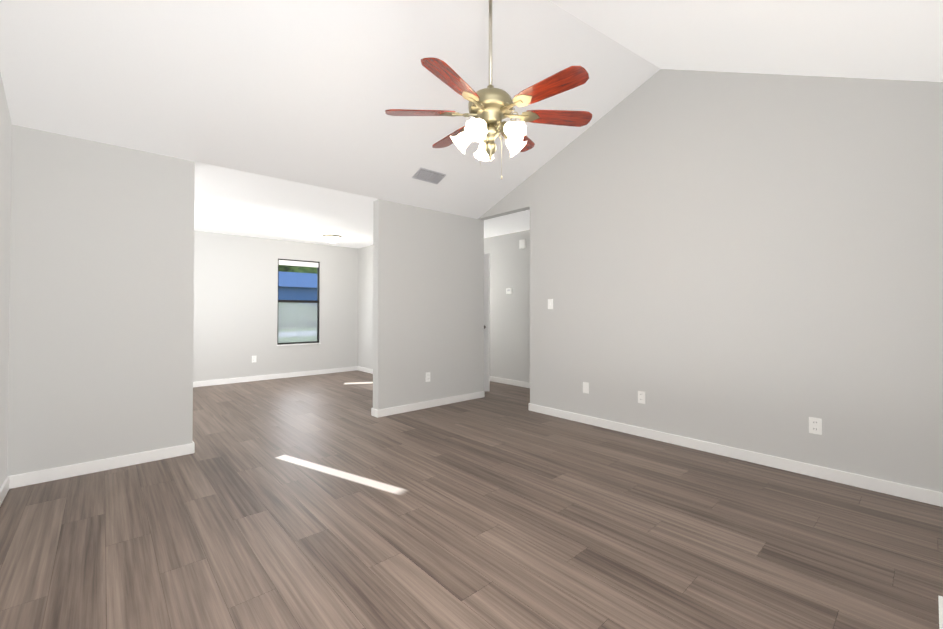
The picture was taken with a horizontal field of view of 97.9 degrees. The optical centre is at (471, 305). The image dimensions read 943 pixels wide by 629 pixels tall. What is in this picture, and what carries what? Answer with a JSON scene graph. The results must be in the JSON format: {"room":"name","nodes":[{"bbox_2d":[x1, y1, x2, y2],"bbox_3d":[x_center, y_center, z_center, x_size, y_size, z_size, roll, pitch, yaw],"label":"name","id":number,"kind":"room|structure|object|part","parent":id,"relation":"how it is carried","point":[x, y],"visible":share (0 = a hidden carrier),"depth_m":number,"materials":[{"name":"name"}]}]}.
{"room":"empty living room","nodes":[
{"label":"empty living room","id":0,"kind":"room"},
{"bbox_2d":[0,72,11,487],"bbox_3d":[-1.594,-0.612,0.995,0.120,3.620,4.865,1,-1,-42],"label":"wall","id":1,"kind":"structure","parent":0,"point":[5,164],"depth_m":2.61,"materials":[{"name":"white paint"}]},
{"bbox_2d":[0,477,9,505],"bbox_3d":[-1.540,1.155,1.012,0.014,0.085,4.611,1,-1,-42],"label":"baseboard","id":2,"kind":"structure","parent":1,"relation":"attached to","point":[4,489],"depth_m":2.59,"materials":[{"name":"white wood"}]},
{"bbox_2d":[7,125,194,475],"bbox_3d":[-2.794,0.004,3.098,1.151,2.440,0.120,1,-1,-42],"label":"wall","id":3,"kind":"structure","parent":0,"point":[101,312],"depth_m":3.04,"materials":[{"name":"grey paint"}]},
{"bbox_2d":[7,443,194,488],"bbox_3d":[-2.700,1.182,3.078,1.045,0.085,0.014,1,-1,-42],"label":"baseboard","id":4,"kind":"structure","parent":3,"relation":"attached to","point":[40,476],"depth_m":3.02,"materials":[{"name":"white wood"}]},
{"bbox_2d":[193,230,357,381],"bbox_3d":[-3.899,0.052,6.842,4.266,2.440,0.120,1,-1,-42],"label":"wall","id":5,"kind":"structure","parent":0,"point":[235,320],"depth_m":7.00,"materials":[{"name":"grey paint"}]},
{"bbox_2d":[193,366,357,386],"bbox_3d":[-3.854,1.229,6.777,4.266,0.085,0.014,1,-1,-42],"label":"baseboard","id":6,"kind":"structure","parent":5,"relation":"attached to","point":[258,378],"depth_m":7.11,"materials":[{"name":"white wood"}]},
{"bbox_2d":[277,259,320,345],"bbox_3d":[-3.143,-0.060,7.481,0.770,1.540,0.100,1,-1,-42],"label":"dining room window","id":7,"kind":"structure","parent":5,"relation":"in","point":[305,264],"depth_m":7.50,"materials":[{"name":"glass"}]},
{"bbox_2d":[279,260,317,267],"bbox_3d":[-3.148,-0.765,7.495,0.706,0.085,0.022,1,-1,-42],"label":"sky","id":8,"kind":"structure","parent":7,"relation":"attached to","point":[292,263],"depth_m":7.48,"materials":[{"name":"white"}]},
{"bbox_3d":[-3.127,0.700,7.452,0.770,0.020,0.050,1,-1,-42],"label":"sill","id":9,"kind":"part","parent":7,"relation":"part of","materials":[{"name":"white wood"}]},
{"bbox_2d":[0,0,659,247],"bbox_3d":[-1.483,-1.729,4.987,5.596,1.074,6.140,1,-1,-42],"label":"ceiling","id":10,"kind":"structure","parent":0,"point":[308,92],"depth_m":3.11,"materials":[{"name":"white paint"}]},
{"bbox_2d":[322,235,341,242],"bbox_3d":[-2.344,-1.113,6.902,0.310,0.108,0.310,1,-1,-42],"label":"flush-mount light","id":11,"kind":"object","parent":10,"relation":"attached to","point":[332,238],"visible":1,"depth_m":6.80,"materials":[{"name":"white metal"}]},
{"bbox_2d":[412,168,445,183],"bbox_3d":[-0.454,-1.395,4.432,0.340,0.015,0.180,1,-22,-42],"label":"ceiling vent","id":12,"kind":"object","parent":10,"relation":"in","point":[427,175],"visible":1,"depth_m":4.41,"materials":[{"name":"silver metal"}]},
{"bbox_2d":[468,85,512,127],"bbox_3d":[0.122,-1.279,2.634,0.286,0.255,0.286,1,-1,-42],"label":"motor","id":13,"kind":"object","parent":10,"relation":"hanging from","point":[492,99],"visible":0.75,"depth_m":2.55,"materials":[{"name":"gold metal"}]},
{"bbox_2d":[385,109,476,116],"bbox_3d":[-0.256,-1.230,2.625,0.587,0.043,0.141,0,-1,-1],"label":"blade","id":14,"kind":"object","parent":13,"relation":"attached to","point":[400,112],"visible":1,"depth_m":2.60,"materials":[{"name":"red wood"}]},
{"bbox_3d":[-0.326,-1.232,2.624,0.447,0.008,0.144,0,12,-1],"label":"fan blade","id":15,"kind":"part","parent":14,"relation":"part of","materials":[{"name":"brown wood"}]},
{"bbox_2d":[432,126,464,147],"bbox_3d":[-0.096,-1.226,2.942,0.141,0.043,0.587,1,-1,-35],"label":"blade","id":16,"kind":"object","parent":13,"relation":"attached to","point":[446,141],"visible":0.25,"depth_m":3.03,"materials":[{"name":"red wood"}]},
{"bbox_2d":[421,57,484,109],"bbox_3d":[-0.072,-1.234,2.308,0.141,0.043,0.587,0,-1,31],"label":"blade","id":17,"kind":"object","parent":13,"relation":"attached to","point":[446,74],"visible":1,"depth_m":2.23,"materials":[{"name":"red wood"}]},
{"bbox_2d":[451,117,526,161],"bbox_3d":[0.120,-1.042,2.627,0.545,0.231,0.518,0,-1,26],"label":"fan light","id":18,"kind":"object","parent":13,"relation":"attached to","point":[476,129],"depth_m":2.58,"materials":[{"name":"white glass"}]},
{"bbox_3d":[-0.031,-1.069,2.653,0.218,0.176,0.144,0,-1,8],"label":"fan light arm","id":19,"kind":"part","parent":18,"relation":"part of"},
{"bbox_3d":[0.050,-1.084,2.484,0.044,0.044,0.056,0,39,26],"label":"bulb","id":20,"kind":"part","parent":18,"relation":"part of","materials":[{"name":"white glass"}]},
{"bbox_3d":[0.096,-1.068,2.783,0.144,0.176,0.218,0,-1,-10],"label":"fan light arm","id":21,"kind":"part","parent":18,"relation":"part of"},
{"bbox_3d":[0.122,-1.039,2.631,0.116,0.225,0.116,1,-1,-42],"label":"fan light fitter","id":22,"kind":"part","parent":18,"relation":"part of","materials":[{"name":"gold metal"}]},
{"bbox_3d":[0.233,-1.071,2.523,0.218,0.176,0.144,-1,-1,44],"label":"fan light arm","id":23,"kind":"part","parent":18,"relation":"part of"},
{"bbox_3d":[0.259,-1.069,2.703,0.218,0.176,0.144,0,-1,-28],"label":"fan light arm","id":24,"kind":"part","parent":18,"relation":"part of"},
{"bbox_3d":[0.277,-1.072,2.712,0.104,0.151,0.144,44,-19,-20],"label":"lamp shade","id":25,"kind":"part","parent":18,"relation":"part of","materials":[{"name":"white glass"}]},
{"bbox_2d":[499,121,534,151],"bbox_3d":[0.305,-1.226,2.965,0.141,0.043,0.587,0,-1,29],"label":"blade","id":26,"kind":"object","parent":13,"relation":"attached to","point":[530,144],"visible":0.33,"depth_m":3.12,"materials":[{"name":"red wood"}]},
{"bbox_3d":[0.338,-1.227,3.026,0.144,0.008,0.447,-15,-8,28],"label":"fan blade","id":27,"kind":"part","parent":26,"relation":"part of","materials":[{"name":"brown wood"}]},
{"bbox_2d":[499,66,588,111],"bbox_3d":[0.395,-1.233,2.371,0.587,0.043,0.141,-1,-1,44],"label":"blade","id":28,"kind":"object","parent":13,"relation":"attached to","point":[568,78],"visible":0.96,"depth_m":2.31,"materials":[{"name":"red wood"}]},
{"bbox_2d":[503,110,591,126],"bbox_3d":[0.498,-1.229,2.680,0.587,0.043,0.141,0,-1,-7],"label":"blade","id":29,"kind":"object","parent":13,"relation":"attached to","point":[569,118],"visible":1,"depth_m":2.67,"materials":[{"name":"red wood"}]},
{"bbox_3d":[0.122,-2.085,2.644,0.130,0.065,0.130,1,-1,-42],"label":"fan","id":30,"kind":"object","parent":10,"relation":"attached to","visible":0},
{"bbox_2d":[489,0,491,84],"bbox_3d":[0.122,-1.690,2.639,0.025,0.716,0.025,1,-1,-42],"label":"downrod","id":31,"kind":"object","parent":30,"relation":"hanging from","point":[490,42],"visible":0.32,"depth_m":2.63,"materials":[{"name":"beige"}]},
{"bbox_2d":[373,199,483,409],"bbox_3d":[-0.475,0.031,5.178,1.630,2.440,0.120,1,-1,-42],"label":"wall","id":32,"kind":"structure","parent":0,"point":[428,290],"depth_m":5.02,"materials":[{"name":"grey paint"}]},
{"bbox_2d":[371,408,376,416],"bbox_3d":[-1.092,1.201,4.619,0.014,0.085,0.134,1,-1,-42],"label":"baseboard","id":33,"kind":"structure","parent":32,"relation":"attached to","point":[373,412],"depth_m":4.61,"materials":[{"name":"white wood"}]},
{"bbox_2d":[425,372,429,381],"bbox_3d":[-0.532,0.873,5.029,0.072,0.115,0.008,1,-1,-42],"label":"electrical outlet","id":34,"kind":"object","parent":32,"relation":"attached to","point":[427,376],"visible":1,"depth_m":5.02,"materials":[{"name":"white plastic"}]},
{"bbox_2d":[377,391,484,417],"bbox_3d":[-0.435,1.207,5.108,1.644,0.085,0.014,1,-1,-42],"label":"baseboard","id":35,"kind":"structure","parent":32,"relation":"attached to","point":[420,405],"depth_m":5.02,"materials":[{"name":"white wood"}]},
{"bbox_2d":[0,370,942,628],"bbox_3d":[-0.733,1.267,4.112,5.796,0.060,8.590,1,-1,-42],"label":"floor","id":36,"kind":"structure","parent":0,"point":[325,501],"depth_m":2.20,"materials":[{"name":"brown wood"}]},
{"bbox_2d":[938,595,942,628],"bbox_3d":[1.429,1.191,1.235,1.320,0.020,0.020,1,-1,-42],"label":"trim","id":37,"kind":"structure","parent":36,"relation":"on","point":[940,600],"depth_m":1.59,"materials":[{"name":"white wood"}]},
{"bbox_2d":[484,230,529,382],"bbox_3d":[0.530,0.052,6.821,0.120,2.440,3.065,1,-1,-42],"label":"wall","id":38,"kind":"structure","parent":0,"point":[509,323],"depth_m":6.63,"materials":[{"name":"grey paint"}]},
{"bbox_2d":[506,288,511,293],"bbox_3d":[0.607,-0.239,6.631,0.024,0.090,0.120,1,-1,-42],"label":"thermostat","id":39,"kind":"object","parent":38,"relation":"attached to","point":[508,290],"visible":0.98,"depth_m":6.62,"materials":[{"name":"white plastic"}]},
{"bbox_2d":[490,376,529,387],"bbox_3d":[0.520,1.228,6.716,0.014,0.085,2.945,1,-1,-42],"label":"baseboard","id":40,"kind":"structure","parent":38,"relation":"attached to","point":[511,382],"depth_m":6.59,"materials":[{"name":"white wood"}]},
{"bbox_2d":[519,239,525,248],"bbox_3d":[0.796,-0.964,6.424,0.030,0.140,0.110,1,-1,-42],"label":"detector","id":41,"kind":"object","parent":38,"relation":"attached to","point":[522,244],"visible":0.96,"depth_m":6.40,"materials":[{"name":"white plastic"}]},
{"bbox_2d":[358,69,942,492],"bbox_3d":[0.494,-0.559,5.235,0.120,3.620,8.390,1,-1,-42],"label":"wall","id":42,"kind":"structure","parent":0,"point":[770,301],"depth_m":3.23,"materials":[{"name":"grey paint"}]},
{"bbox_2d":[358,366,372,373],"bbox_3d":[-1.139,1.231,6.934,0.014,0.085,3.377,1,-1,-42],"label":"baseboard","id":43,"kind":"structure","parent":42,"relation":"attached to","point":[363,369],"depth_m":7.94,"materials":[{"name":"white wood"}]},
{"bbox_2d":[484,253,489,391],"bbox_3d":[-0.092,0.242,6.175,0.780,2.018,0.078,0,-1,30],"label":"hall door","id":44,"kind":"structure","parent":42,"relation":"in","point":[486,321],"depth_m":6.00,"materials":[{"name":"white wood"}]},
{"bbox_2d":[548,299,552,308],"bbox_3d":[0.896,-0.019,4.680,0.014,0.115,0.072,1,-1,-42],"label":"light switch","id":45,"kind":"object","parent":42,"relation":"attached to","point":[550,303],"visible":1,"depth_m":4.68,"materials":[{"name":"white plastic"}]},
{"bbox_2d":[583,382,588,393],"bbox_3d":[1.205,0.864,4.330,0.006,0.115,0.072,1,-1,-42],"label":"electrical outlet","id":46,"kind":"object","parent":42,"relation":"attached to","point":[585,387],"visible":1,"depth_m":4.33,"materials":[{"name":"white plastic"}]},
{"bbox_2d":[638,391,644,403],"bbox_3d":[1.606,0.865,3.881,0.008,0.115,0.072,1,-1,-42],"label":"electrical outlet","id":47,"kind":"object","parent":42,"relation":"attached to","point":[641,396],"visible":1,"depth_m":3.88,"materials":[{"name":"white plastic"}]},
{"bbox_2d":[529,403,942,506],"bbox_3d":[1.928,1.187,3.514,0.014,0.085,3.705,1,-1,-42],"label":"baseboard","id":48,"kind":"structure","parent":42,"relation":"attached to","point":[927,496],"depth_m":3.13,"materials":[{"name":"white wood"}]},
{"bbox_2d":[809,417,821,434],"bbox_3d":[2.455,0.858,2.934,0.008,0.115,0.072,1,-1,-42],"label":"electrical outlet","id":49,"kind":"object","parent":42,"relation":"attached to","point":[815,425],"visible":1,"depth_m":2.93,"materials":[{"name":"white plastic"}]},
{"bbox_2d":[549,0,942,81],"bbox_3d":[0.781,-1.534,1.644,4.506,1.548,2.642,1,-1,-42],"label":"ceiling","id":50,"kind":"structure","parent":0,"point":[888,39],"depth_m":2.50,"materials":[{"name":"white paint"}]},
{"label":"outside","id":51,"kind":"structure","parent":0,"visible":0},
{"bbox_2d":[278,326,316,342],"bbox_3d":[-35.326,2.073,54.179,140.000,0.100,112.000,1,-1,-42],"label":"ground","id":52,"kind":"structure","parent":51,"point":[286,338],"depth_m":21.47,"materials":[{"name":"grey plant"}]},
{"bbox_2d":[278,331,316,336],"bbox_3d":[-8.954,1.639,24.776,140.000,0.020,5.000,1,-1,-42],"label":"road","id":53,"kind":"structure","parent":52,"relation":"on","point":[309,334],"depth_m":22.95,"materials":[{"name":"grey asphalt"}]},
{"bbox_2d":[278,303,316,327],"bbox_3d":[-14.563,0.866,33.603,24.885,2.916,3.613,1,-1,-42],"label":"fence","id":54,"kind":"object","parent":52,"relation":"on","point":[293,313],"depth_m":33.26,"materials":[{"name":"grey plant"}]},
{"bbox_2d":[278,271,316,305],"bbox_3d":[-19.072,-0.775,40.583,35.000,5.250,11.200,1,-1,-42],"label":"house","id":55,"kind":"structure","parent":52,"relation":"on","point":[300,284],"depth_m":37.53,"materials":[{"name":"blue"}]},
{"bbox_2d":[279,265,316,273],"bbox_3d":[-18.146,-6.688,37.655,39.897,17.001,50.847,1,-1,-42],"label":"trees","id":56,"kind":"object","parent":52,"relation":"on","point":[295,268],"depth_m":52.68,"materials":[{"name":"green plant"}]}
]}

